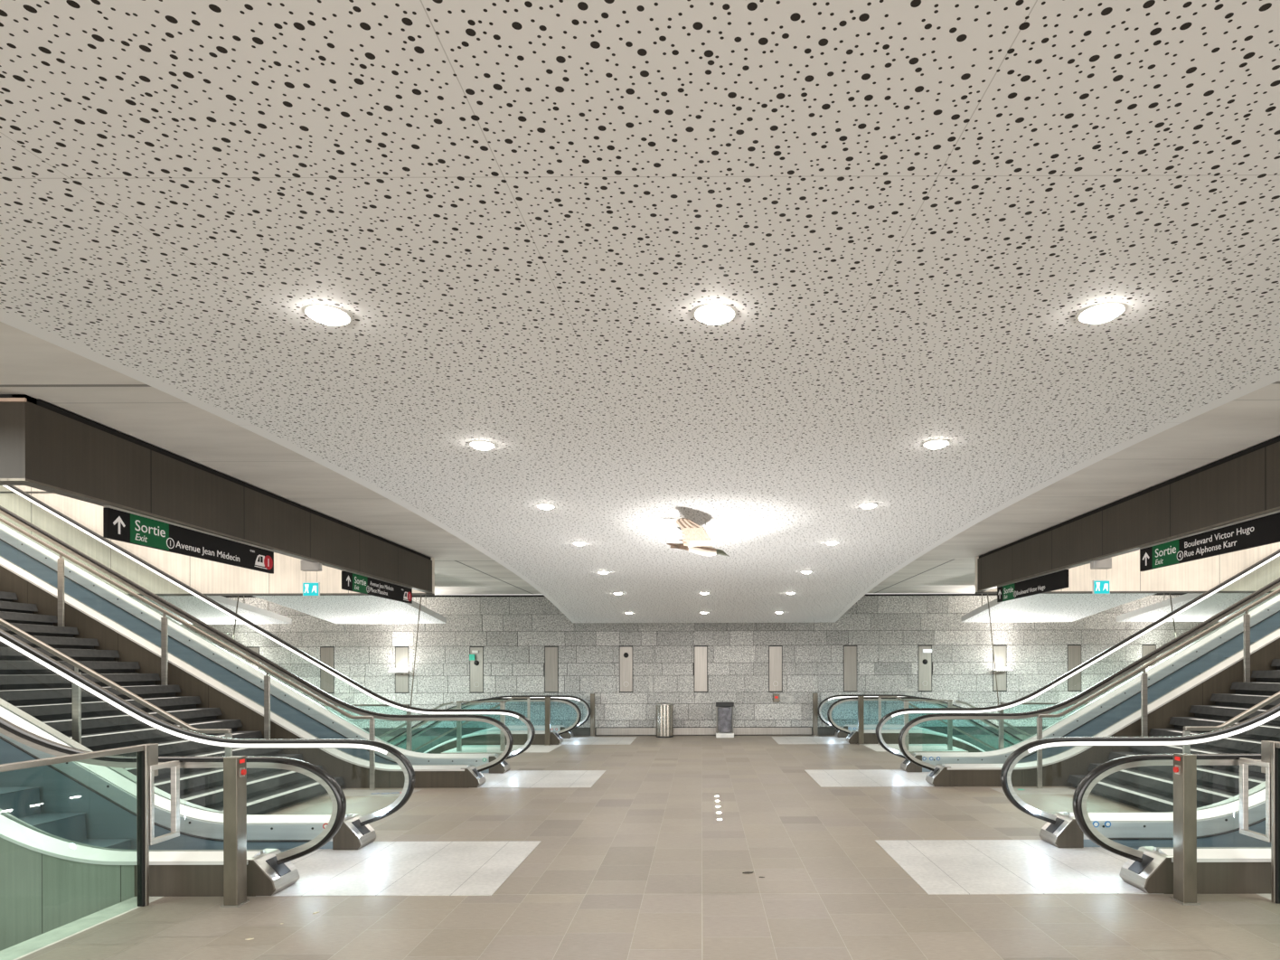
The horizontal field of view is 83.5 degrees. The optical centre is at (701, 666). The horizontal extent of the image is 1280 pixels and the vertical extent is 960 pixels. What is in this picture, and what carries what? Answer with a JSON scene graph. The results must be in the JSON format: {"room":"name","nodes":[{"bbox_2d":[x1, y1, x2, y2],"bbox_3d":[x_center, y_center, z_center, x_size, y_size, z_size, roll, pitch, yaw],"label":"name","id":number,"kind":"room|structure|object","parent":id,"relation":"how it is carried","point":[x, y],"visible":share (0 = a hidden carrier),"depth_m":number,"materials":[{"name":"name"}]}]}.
{"room":"metro station","nodes":[
{"label":"metro station","id":0,"kind":"room"},
{"bbox_2d":[0,402,9,478],"bbox_3d":[-9.399,-1.380,4.430,10.300,0.480,0.100,0,0,0],"label":"wall","id":1,"kind":"structure","parent":0,"point":[4,406],"depth_m":4.38,"materials":[{"name":"brown metal"}]},
{"bbox_2d":[0,485,434,595],"bbox_3d":[-9.355,-3.736,11.050,10.400,5.280,0.111,0,0,0],"label":"wall","id":2,"kind":"structure","parent":0,"point":[209,578],"depth_m":11.00,"materials":[{"name":"wood"}]},
{"bbox_2d":[0,394,431,560],"bbox_3d":[-9.344,-1.638,7.709,10.410,0.055,6.682,0,0,0],"label":"trim","id":3,"kind":"structure","parent":2,"relation":"attached to","point":[4,398],"depth_m":5.54,"materials":[{"name":"black metal"}]},
{"bbox_2d":[0,478,432,592],"bbox_3d":[-9.346,-1.133,7.688,10.404,0.016,6.624,0,0,0],"label":"trim","id":4,"kind":"structure","parent":2,"relation":"attached to","point":[26,482],"depth_m":5.36,"materials":[{"name":"brown metal"}]},
{"bbox_2d":[9,398,432,591],"bbox_3d":[-4.215,-3.772,7.690,0.120,5.235,6.620,0,0,0],"label":"overhead beam","id":5,"kind":"structure","parent":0,"point":[47,447],"depth_m":5.65,"materials":[{"name":"brown metal"}]},
{"bbox_2d":[103,505,274,574],"bbox_3d":[-4.207,-1.034,6.025,0.042,0.245,1.960,0,0,0],"label":"direction sign","id":6,"kind":"object","parent":5,"relation":"hanging from","point":[119,524],"visible":0.99,"depth_m":5.76,"materials":[{"name":"black metal"}]},
{"bbox_2d":[300,559,321,596],"bbox_3d":[-4.288,-0.971,7.850,0.200,0.395,0.080,0,0,0],"label":"exit sign","id":7,"kind":"object","parent":5,"relation":"hanging from","point":[309,588],"visible":0.89,"depth_m":7.83,"materials":[{"name":"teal plastic"}]},
{"bbox_2d":[341,569,412,603],"bbox_3d":[-4.207,-1.034,9.365,0.042,0.245,1.960,0,0,0],"label":"direction sign","id":8,"kind":"object","parent":5,"relation":"hanging from","point":[352,581],"visible":1,"depth_m":9.17,"materials":[{"name":"black metal"}]},
{"bbox_2d":[0,0,1279,622],"bbox_3d":[0.052,-1.031,5.735,5.680,1.162,19.470,0,0,0],"label":"ceiling","id":9,"kind":"structure","parent":0,"point":[521,212],"depth_m":2.23,"materials":[{"name":"white paint"}]},
{"bbox_2d":[301,303,353,325],"bbox_3d":[-1.449,-1.360,2.770,0.176,0.043,0.176,0,0,0],"label":"recessed light","id":10,"kind":"object","parent":9,"relation":"in","point":[328,315],"visible":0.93,"depth_m":2.74,"materials":[{"name":"white plastic"}]},
{"bbox_2d":[468,440,496,450],"bbox_3d":[-1.449,-1.460,4.720,0.176,0.043,0.176,0,0,0],"label":"recessed light","id":11,"kind":"object","parent":9,"relation":"in","point":[482,445],"visible":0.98,"depth_m":4.68,"materials":[{"name":"white plastic"}]},
{"bbox_2d":[470,442,493,450],"bbox_3d":[-1.449,-1.457,4.720,0.142,0.037,0.142,0,0,0],"label":"diffuser","id":12,"kind":"object","parent":11,"relation":"attached to","point":[482,446],"depth_m":4.69,"materials":[{"name":"grey plastic"}]},
{"bbox_2d":[536,503,555,509],"bbox_3d":[-1.449,-1.486,6.640,0.176,0.043,0.176,0,0,0],"label":"recessed light","id":13,"kind":"object","parent":9,"relation":"in","point":[545,506],"visible":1,"depth_m":6.60,"materials":[{"name":"white plastic"}]},
{"bbox_2d":[537,504,553,509],"bbox_3d":[-1.449,-1.484,6.640,0.142,0.037,0.142,0,0,0],"label":"diffuser","id":14,"kind":"object","parent":13,"relation":"attached to","point":[542,506],"depth_m":6.60,"materials":[{"name":"grey plastic"}]},
{"bbox_2d":[572,541,586,545],"bbox_3d":[-1.449,-1.461,8.490,0.176,0.043,0.176,0,0,0],"label":"recessed light","id":15,"kind":"object","parent":9,"relation":"in","point":[578,543],"visible":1,"depth_m":8.44,"materials":[{"name":"white plastic"}]},
{"bbox_2d":[574,542,585,545],"bbox_3d":[-1.449,-1.458,8.490,0.142,0.037,0.142,0,0,0],"label":"diffuser","id":16,"kind":"object","parent":15,"relation":"attached to","point":[576,543],"depth_m":8.45,"materials":[{"name":"grey plastic"}]},
{"bbox_2d":[597,570,609,574],"bbox_3d":[-1.449,-1.387,10.530,0.176,0.043,0.176,0,0,0],"label":"recessed light","id":17,"kind":"object","parent":9,"relation":"in","point":[600,571],"visible":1,"depth_m":10.48,"materials":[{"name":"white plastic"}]},
{"bbox_2d":[666,517,729,556],"bbox_3d":[-0.171,-1.308,7.250,0.719,0.386,0.813,0,0,41],"label":"bird","id":18,"kind":"object","parent":9,"relation":"hanging from","point":[696,540],"visible":1,"depth_m":7.12},
{"bbox_2d":[692,302,737,324],"bbox_3d":[0.051,-1.364,2.770,0.176,0.043,0.176,0,0,0],"label":"recessed light","id":19,"kind":"object","parent":9,"relation":"in","point":[713,314],"visible":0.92,"depth_m":2.74,"materials":[{"name":"white plastic"}]},
{"bbox_2d":[800,570,812,574],"bbox_3d":[1.551,-1.395,10.530,0.176,0.043,0.176,0,0,0],"label":"recessed light","id":20,"kind":"object","parent":9,"relation":"in","point":[803,571],"visible":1,"depth_m":10.48,"materials":[{"name":"white plastic"}]},
{"bbox_2d":[824,540,839,545],"bbox_3d":[1.551,-1.469,8.490,0.176,0.043,0.176,0,0,0],"label":"recessed light","id":21,"kind":"object","parent":9,"relation":"in","point":[829,542],"visible":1,"depth_m":8.44,"materials":[{"name":"white plastic"}]},
{"bbox_2d":[826,541,837,545],"bbox_3d":[1.551,-1.466,8.490,0.142,0.037,0.142,0,0,0],"label":"diffuser","id":22,"kind":"object","parent":21,"relation":"attached to","point":[827,542],"depth_m":8.45,"materials":[{"name":"grey plastic"}]},
{"bbox_2d":[858,502,877,508],"bbox_3d":[1.551,-1.494,6.640,0.176,0.043,0.176,0,0,0],"label":"recessed light","id":23,"kind":"object","parent":9,"relation":"in","point":[867,505],"visible":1,"depth_m":6.60,"materials":[{"name":"white plastic"}]},
{"bbox_2d":[860,503,875,508],"bbox_3d":[1.551,-1.491,6.640,0.142,0.037,0.142,0,0,0],"label":"diffuser","id":24,"kind":"object","parent":23,"relation":"attached to","point":[864,505],"depth_m":6.60,"materials":[{"name":"grey plastic"}]},
{"bbox_2d":[922,439,950,449],"bbox_3d":[1.551,-1.468,4.720,0.176,0.043,0.176,0,0,0],"label":"recessed light","id":25,"kind":"object","parent":9,"relation":"in","point":[933,444],"visible":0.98,"depth_m":4.68,"materials":[{"name":"white plastic"}]},
{"bbox_2d":[1075,301,1128,323],"bbox_3d":[1.551,-1.368,2.770,0.176,0.043,0.176,0,0,0],"label":"recessed light","id":26,"kind":"object","parent":9,"relation":"in","point":[1099,313],"visible":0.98,"depth_m":2.74,"materials":[{"name":"white plastic"}]},
{"bbox_2d":[0,734,1279,959],"bbox_3d":[0.059,1.725,5.300,29.200,0.250,22.600,0,0,0],"label":"floor","id":27,"kind":"structure","parent":0,"point":[636,863],"depth_m":4.91,"materials":[{"name":"tile"}]},
{"bbox_2d":[0,743,179,906],"bbox_3d":[-3.760,1.069,1.550,0.075,1.082,7.100,0,0,0],"label":"guard","id":28,"kind":"object","parent":27,"relation":"on","point":[147,766],"visible":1,"depth_m":4.80,"materials":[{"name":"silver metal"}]},
{"bbox_2d":[0,517,422,814],"bbox_3d":[-6.806,-0.253,8.015,6.280,3.841,2.870,0,0,0],"label":"staircase","id":29,"kind":"structure","parent":27,"relation":"on","point":[26,684],"depth_m":8.25,"materials":[{"name":"silver metal"}]},
{"bbox_2d":[220,755,250,907],"bbox_3d":[-3.149,1.108,4.827,0.122,1.000,0.129,0,0,0],"label":"column","id":30,"kind":"structure","parent":27,"relation":"on","point":[234,767],"depth_m":4.78,"materials":[{"name":"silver metal"}]},
{"bbox_2d":[0,629,540,950],"bbox_3d":[-5.627,1.142,5.775,8.309,6.945,1.574,0,0,0],"label":"escalator","id":31,"kind":"object","parent":27,"relation":"on","point":[68,830],"visible":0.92,"depth_m":5.78,"materials":[{"name":"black metal"}]},
{"bbox_2d":[0,636,387,754],"bbox_3d":[-6.294,-0.750,6.373,6.977,3.087,0.008,0,0,0],"label":"light","id":32,"kind":"object","parent":31,"relation":"attached to","point":[12,642],"depth_m":6.37,"materials":[{"name":"grey"}]},
{"bbox_2d":[0,485,606,788],"bbox_3d":[-7.533,-1.248,10.255,12.109,6.576,1.574,0,0,0],"label":"escalator","id":33,"kind":"object","parent":27,"relation":"on","point":[98,610],"visible":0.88,"depth_m":10.21,"materials":[{"name":"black metal"}]},
{"bbox_2d":[3,485,518,717],"bbox_3d":[-8.181,-1.851,10.853,10.807,5.299,0.008,0,0,0],"label":"light","id":34,"kind":"object","parent":33,"relation":"attached to","point":[13,488],"depth_m":10.85,"materials":[{"name":"grey"}]},
{"bbox_2d":[320,704,411,751],"bbox_3d":[-7.127,1.104,11.095,5.230,1.030,0.050,0,0,0],"label":"railing","id":35,"kind":"object","parent":27,"relation":"on","point":[409,722],"visible":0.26,"depth_m":11.07,"materials":[{"name":"silver metal"}]},
{"bbox_2d":[376,700,505,751],"bbox_3d":[-6.343,2.437,13.500,5.209,3.560,0.240,0,0,0],"label":"railing","id":36,"kind":"object","parent":27,"relation":"on","point":[458,703],"visible":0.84,"depth_m":13.56,"materials":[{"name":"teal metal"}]},
{"bbox_2d":[411,696,530,751],"bbox_3d":[-6.207,1.994,14.450,5.483,2.751,0.040,0,0,0],"label":"stair handrail","id":37,"kind":"object","parent":27,"relation":"on","point":[512,698],"visible":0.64,"depth_m":14.43,"materials":[{"name":"silver metal"}]},
{"bbox_2d":[385,695,636,753],"bbox_3d":[-5.802,3.084,15.475,8.670,4.857,1.574,0,0,0],"label":"escalator","id":38,"kind":"object","parent":27,"relation":"on","point":[560,734],"visible":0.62,"depth_m":14.83,"materials":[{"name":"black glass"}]},
{"bbox_2d":[529,696,579,701],"bbox_3d":[-3.832,0.751,16.073,2.202,0.122,0.008,0,0,0],"label":"light","id":39,"kind":"object","parent":38,"relation":"attached to","point":[570,698],"depth_m":16.07,"materials":[{"name":"grey"}]},
{"bbox_2d":[544,696,551,745],"bbox_3d":[-3.142,1.113,14.600,0.124,0.990,0.124,0,0,0],"label":"column","id":40,"kind":"structure","parent":27,"relation":"on","point":[547,699],"depth_m":14.55,"materials":[{"name":"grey metal"}]},
{"bbox_2d":[589,693,595,736],"bbox_3d":[-2.502,1.112,16.420,0.124,0.990,0.124,0,0,0],"label":"column","id":41,"kind":"structure","parent":27,"relation":"on","point":[592,695],"depth_m":16.37,"materials":[{"name":"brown metal"}]},
{"bbox_2d":[655,703,673,737],"bbox_3d":[-0.842,1.218,16.270,0.400,0.768,0.400,0,0,0],"label":"litter bin","id":42,"kind":"object","parent":27,"relation":"on","point":[664,711],"visible":1,"depth_m":16.10,"materials":[{"name":"metal"}]},
{"bbox_2d":[715,702,734,737],"bbox_3d":[0.528,1.204,16.200,0.400,0.790,0.340,0,0,0],"label":"litter bin","id":43,"kind":"object","parent":27,"relation":"on","point":[724,710],"visible":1,"depth_m":16.08,"materials":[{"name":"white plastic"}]},
{"bbox_2d":[812,692,818,735],"bbox_3d":[2.618,1.098,16.420,0.124,0.990,0.124,0,0,0],"label":"column","id":44,"kind":"structure","parent":27,"relation":"on","point":[814,694],"depth_m":16.37,"materials":[{"name":"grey metal"}]},
{"bbox_2d":[857,696,864,744],"bbox_3d":[3.258,1.097,14.600,0.124,0.990,0.124,0,0,0],"label":"column","id":45,"kind":"structure","parent":27,"relation":"on","point":[861,704],"depth_m":14.55,"materials":[{"name":"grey metal"}]},
{"bbox_2d":[771,694,1023,752],"bbox_3d":[5.928,3.053,15.475,8.670,4.857,1.574,0,0,0],"label":"escalator","id":46,"kind":"object","parent":27,"relation":"on","point":[844,734],"visible":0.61,"depth_m":14.83,"materials":[{"name":"teal glass"}]},
{"bbox_2d":[828,696,900,700],"bbox_3d":[3.946,0.731,16.073,2.202,0.122,0.008,0,0,0],"label":"light","id":47,"kind":"object","parent":46,"relation":"attached to","point":[830,698],"depth_m":16.07,"materials":[{"name":"grey"}]},
{"bbox_2d":[878,696,997,750],"bbox_3d":[6.327,1.961,14.450,5.483,2.751,0.040,0,0,0],"label":"stair handrail","id":48,"kind":"object","parent":27,"relation":"on","point":[880,697],"visible":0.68,"depth_m":14.43,"materials":[{"name":"silver metal"}]},
{"bbox_2d":[903,699,1031,750],"bbox_3d":[6.466,2.403,13.500,5.209,3.560,0.240,0,0,0],"label":"railing","id":49,"kind":"object","parent":27,"relation":"on","point":[906,701],"visible":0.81,"depth_m":13.56,"materials":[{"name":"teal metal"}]},
{"bbox_2d":[805,549,1279,786],"bbox_3d":[7.636,-1.288,10.255,12.109,6.576,1.574,0,0,0],"label":"escalator","id":50,"kind":"object","parent":27,"relation":"on","point":[1209,665],"visible":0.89,"depth_m":10.21,"materials":[{"name":"grey metal"}]},
{"bbox_2d":[891,553,1279,716],"bbox_3d":[8.282,-1.894,10.853,10.807,5.299,0.008,0,0,0],"label":"light","id":51,"kind":"object","parent":50,"relation":"attached to","point":[1273,556],"depth_m":10.85,"materials":[{"name":"grey"}]},
{"bbox_2d":[998,702,1089,749],"bbox_3d":[7.243,1.066,11.095,5.230,1.030,0.050,0,0,0],"label":"railing","id":52,"kind":"object","parent":27,"relation":"on","point":[1001,721],"visible":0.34,"depth_m":11.07,"materials":[{"name":"silver metal"}]},
{"bbox_2d":[875,703,1279,894],"bbox_3d":[5.742,1.113,5.775,8.309,6.945,1.574,0,0,0],"label":"escalator","id":53,"kind":"object","parent":27,"relation":"on","point":[1079,851],"visible":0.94,"depth_m":5.78,"materials":[{"name":"silver metal"}]},
{"bbox_2d":[1027,711,1279,752],"bbox_3d":[6.399,-0.783,6.373,6.977,3.087,0.008,0,0,0],"label":"light","id":54,"kind":"object","parent":53,"relation":"attached to","point":[1265,717],"depth_m":6.37,"materials":[{"name":"grey"}]},
{"bbox_2d":[991,587,1279,812],"bbox_3d":[6.914,-0.289,8.015,6.280,3.841,2.870,0,0,0],"label":"staircase","id":55,"kind":"structure","parent":27,"relation":"on","point":[1150,788],"depth_m":8.66,"materials":[{"name":"silver metal"}]},
{"bbox_2d":[1170,752,1200,904],"bbox_3d":[3.265,1.091,4.827,0.122,1.000,0.129,0,0,0],"label":"column","id":56,"kind":"structure","parent":27,"relation":"on","point":[1184,764],"depth_m":4.78,"materials":[{"name":"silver metal"}]},
{"bbox_2d":[1239,740,1279,903],"bbox_3d":[3.875,1.049,1.550,0.075,1.082,7.100,0,0,0],"label":"guard","id":57,"kind":"object","parent":27,"relation":"on","point":[1269,763],"visible":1,"depth_m":4.83,"materials":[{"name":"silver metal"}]},
{"bbox_2d":[0,321,1279,594],"bbox_3d":[0.050,-1.815,5.300,29.200,0.250,22.600,0,0,0],"label":"ceiling","id":58,"kind":"structure","parent":0,"point":[31,365],"depth_m":6.00,"materials":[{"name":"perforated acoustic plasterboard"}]},
{"bbox_2d":[131,595,291,624],"bbox_3d":[-10.088,-1.294,13.535,2.420,0.744,3.870,0,0,0],"label":"raft","id":59,"kind":"object","parent":58,"relation":"hanging from","point":[193,606],"visible":0.34,"depth_m":14.16,"materials":[{"name":"silver metal"}]},
{"bbox_2d":[230,595,239,653],"bbox_3d":[-8.585,-0.022,13.000,0.440,3.292,0.020,0,0,0],"label":"rod","id":60,"kind":"object","parent":58,"relation":"hanging from","point":[238,596],"visible":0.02,"depth_m":12.99,"materials":[{"name":"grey metal"}]},
{"bbox_2d":[252,595,446,623],"bbox_3d":[-6.723,-1.302,13.535,2.410,0.744,3.870,0,0,0],"label":"ceiling panel","id":61,"kind":"object","parent":58,"relation":"hanging from","point":[335,609],"visible":0.51,"depth_m":13.95,"materials":[{"name":"silver metal"}]},
{"bbox_2d":[405,595,421,749],"bbox_3d":[-5.240,0.119,13.000,0.370,3.592,0.020,0,0,0],"label":"rod","id":62,"kind":"object","parent":58,"relation":"hanging from","point":[420,596],"visible":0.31,"depth_m":12.99,"materials":[{"name":"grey metal"}]},
{"bbox_2d":[987,593,998,705],"bbox_3d":[5.350,0.091,13.000,0.370,3.592,0.020,0,0,0],"label":"rod","id":63,"kind":"object","parent":58,"relation":"hanging from","point":[987,594],"visible":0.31,"depth_m":12.99,"materials":[{"name":"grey metal"}]},
{"bbox_2d":[960,593,1154,621],"bbox_3d":[6.827,-1.338,13.535,2.410,0.744,3.870,0,0,0],"label":"ceiling panel","id":64,"kind":"object","parent":58,"relation":"hanging from","point":[1039,607],"visible":0.51,"depth_m":13.88,"materials":[{"name":"silver metal"}]},
{"bbox_2d":[1169,592,1177,651],"bbox_3d":[8.695,-0.068,13.000,0.440,3.292,0.020,0,0,0],"label":"rod","id":65,"kind":"object","parent":58,"relation":"hanging from","point":[1170,593],"visible":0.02,"depth_m":12.99,"materials":[{"name":"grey metal"}]},
{"bbox_2d":[1116,592,1278,621],"bbox_3d":[10.191,-1.347,13.535,2.420,0.744,3.870,0,0,0],"label":"raft","id":66,"kind":"object","parent":58,"relation":"hanging from","point":[1216,603],"visible":0.52,"depth_m":14.16,"materials":[{"name":"silver metal"}]},
{"bbox_2d":[181,594,1229,752],"bbox_3d":[0.060,1.982,16.740,29.200,7.235,0.320,0,0,0],"label":"wall","id":67,"kind":"structure","parent":0,"point":[887,632],"depth_m":16.58,"materials":[{"name":"stone"}]},
{"bbox_2d":[245,646,260,668],"bbox_3d":[-10.425,0.080,16.590,0.326,1.085,0.027,0,0,0],"label":"panel","id":68,"kind":"object","parent":67,"relation":"attached to","point":[256,649],"visible":0.24,"depth_m":16.58,"materials":[{"name":"metal"}]},
{"bbox_2d":[320,646,334,693],"bbox_3d":[-8.690,0.075,16.590,0.326,1.085,0.027,0,0,0],"label":"panel","id":69,"kind":"object","parent":67,"relation":"attached to","point":[326,653],"visible":0.73,"depth_m":16.58,"materials":[{"name":"metal"}]},
{"bbox_2d":[395,646,409,693],"bbox_3d":[-6.955,0.071,16.590,0.326,1.085,0.027,0,0,0],"label":"panel","id":70,"kind":"object","parent":67,"relation":"attached to","point":[401,653],"visible":0.92,"depth_m":16.58,"materials":[{"name":"metal"}]},
{"bbox_2d":[387,668,410,674],"bbox_3d":[-6.935,0.111,16.418,0.420,0.135,0.316,0,0,0],"label":"floodlight","id":71,"kind":"object","parent":70,"relation":"attached to","point":[400,671],"visible":1,"depth_m":16.31,"materials":[{"name":"grey plastic"}]},
{"bbox_2d":[469,646,483,693],"bbox_3d":[-5.220,0.066,16.556,0.326,1.085,0.093,0,0,0],"label":"panel","id":72,"kind":"object","parent":67,"relation":"attached to","point":[476,653],"visible":1,"depth_m":16.58,"materials":[{"name":"metal"}]},
{"bbox_2d":[544,646,558,692],"bbox_3d":[-3.485,0.062,16.590,0.326,1.085,0.027,0,0,0],"label":"panel","id":73,"kind":"object","parent":67,"relation":"attached to","point":[550,653],"visible":1,"depth_m":16.58,"materials":[{"name":"metal"}]},
{"bbox_2d":[619,645,633,692],"bbox_3d":[-1.750,0.057,16.564,0.326,1.085,0.079,0,0,0],"label":"panel","id":74,"kind":"object","parent":67,"relation":"attached to","point":[625,652],"visible":1,"depth_m":16.58,"materials":[{"name":"metal"}]},
{"bbox_2d":[693,645,707,692],"bbox_3d":[-0.015,0.052,16.590,0.326,1.085,0.027,0,0,0],"label":"panel","id":75,"kind":"object","parent":67,"relation":"attached to","point":[700,652],"visible":1,"depth_m":16.58,"materials":[{"name":"metal"}]},
{"bbox_2d":[596,726,811,734],"bbox_3d":[0.059,1.490,16.582,5.000,0.180,0.035,0,0,0],"label":"baseboard","id":76,"kind":"structure","parent":67,"relation":"attached to","point":[602,730],"depth_m":16.57,"materials":[{"name":"stone"}]},
{"bbox_2d":[221,592,1187,597],"bbox_3d":[0.051,-1.655,16.610,29.200,0.040,0.080,0,0,0],"label":"trim","id":77,"kind":"structure","parent":67,"relation":"attached to","point":[1159,593],"depth_m":16.57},
{"bbox_2d":[768,645,782,692],"bbox_3d":[1.720,0.048,16.587,0.326,1.085,0.032,0,0,0],"label":"panel","id":78,"kind":"object","parent":67,"relation":"attached to","point":[775,652],"visible":1,"depth_m":16.58,"materials":[{"name":"metal"}]},
{"bbox_2d":[772,694,779,702],"bbox_3d":[1.737,0.726,16.564,0.140,0.190,0.037,0,0,0],"label":"box","id":79,"kind":"object","parent":67,"relation":"attached to","point":[776,697],"visible":1,"depth_m":16.55,"materials":[{"name":"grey metal"}]},
{"bbox_2d":[843,645,856,691],"bbox_3d":[3.455,0.043,16.590,0.326,1.085,0.027,0,0,0],"label":"panel","id":80,"kind":"object","parent":67,"relation":"attached to","point":[850,652],"visible":1,"depth_m":16.58,"materials":[{"name":"metal"}]},
{"bbox_2d":[917,644,931,691],"bbox_3d":[5.190,0.039,16.564,0.326,1.085,0.079,0,0,0],"label":"panel","id":81,"kind":"object","parent":67,"relation":"attached to","point":[924,652],"visible":1,"depth_m":16.58,"materials":[{"name":"metal"}]},
{"bbox_2d":[922,649,931,652],"bbox_3d":[5.239,-0.364,16.553,0.200,0.080,0.046,0,0,0],"label":"lamp","id":82,"kind":"object","parent":81,"relation":"attached to","point":[924,650],"depth_m":16.53,"materials":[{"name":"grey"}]},
{"bbox_2d":[992,644,1007,691],"bbox_3d":[6.925,0.034,16.590,0.326,1.085,0.027,0,0,0],"label":"panel","id":83,"kind":"object","parent":67,"relation":"attached to","point":[1000,651],"visible":0.77,"depth_m":16.58,"materials":[{"name":"metal"}]},
{"bbox_2d":[991,667,1014,672],"bbox_3d":[6.905,0.074,16.418,0.420,0.135,0.316,0,0,0],"label":"floodlight","id":84,"kind":"object","parent":83,"relation":"attached to","point":[1000,669],"visible":0.88,"depth_m":16.31,"materials":[{"name":"grey plastic"}]},
{"bbox_2d":[1067,644,1081,691],"bbox_3d":[8.660,0.030,16.590,0.326,1.085,0.027,0,0,0],"label":"panel","id":85,"kind":"object","parent":67,"relation":"attached to","point":[1074,651],"visible":0.95,"depth_m":16.58,"materials":[{"name":"metal"}]},
{"bbox_2d":[1141,644,1156,672],"bbox_3d":[10.395,0.025,16.590,0.326,1.085,0.027,0,0,0],"label":"panel","id":86,"kind":"object","parent":67,"relation":"attached to","point":[1146,649],"visible":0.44,"depth_m":16.58,"materials":[{"name":"metal"}]},
{"bbox_2d":[974,541,1279,593],"bbox_3d":[9.445,-3.785,11.050,10.400,5.280,0.111,0,0,0],"label":"wall","id":87,"kind":"structure","parent":0,"point":[1201,575],"depth_m":11.00,"materials":[{"name":"wood"}]},
{"bbox_2d":[977,506,1279,591],"bbox_3d":[9.450,-1.183,7.688,10.404,0.016,6.624,0,0,0],"label":"trim","id":88,"kind":"structure","parent":87,"relation":"attached to","point":[1136,548],"depth_m":7.06,"materials":[{"name":"brown metal"}]},
{"bbox_2d":[978,436,1279,558],"bbox_3d":[9.446,-1.687,7.709,10.410,0.055,6.682,0,0,0],"label":"trim","id":89,"kind":"structure","parent":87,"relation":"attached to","point":[1276,439],"depth_m":6.73,"materials":[{"name":"black metal"}]},
{"bbox_2d":[977,435,1279,590],"bbox_3d":[4.305,-3.794,7.690,0.120,5.235,6.620,0,0,0],"label":"overhead beam","id":90,"kind":"structure","parent":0,"point":[1248,484],"depth_m":6.70,"materials":[{"name":"brown metal"}]},
{"bbox_2d":[997,568,1068,602],"bbox_3d":[4.311,-1.057,9.400,0.042,0.245,1.960,0,0,0],"label":"direction sign","id":91,"kind":"object","parent":90,"relation":"hanging from","point":[1058,579],"visible":1,"depth_m":9.21,"materials":[{"name":"black metal"}]},
{"bbox_2d":[1090,557,1111,593],"bbox_3d":[4.392,-0.994,7.850,0.200,0.395,0.080,0,0,0],"label":"exit sign","id":92,"kind":"object","parent":90,"relation":"hanging from","point":[1099,587],"visible":0.88,"depth_m":7.83,"materials":[{"name":"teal plastic"}]},
{"bbox_2d":[1138,509,1279,571],"bbox_3d":[4.311,-1.057,6.020,0.042,0.245,1.960,0,0,0],"label":"direction sign","id":93,"kind":"object","parent":90,"relation":"hanging from","point":[1265,529],"visible":1,"depth_m":5.98,"materials":[{"name":"black metal"}]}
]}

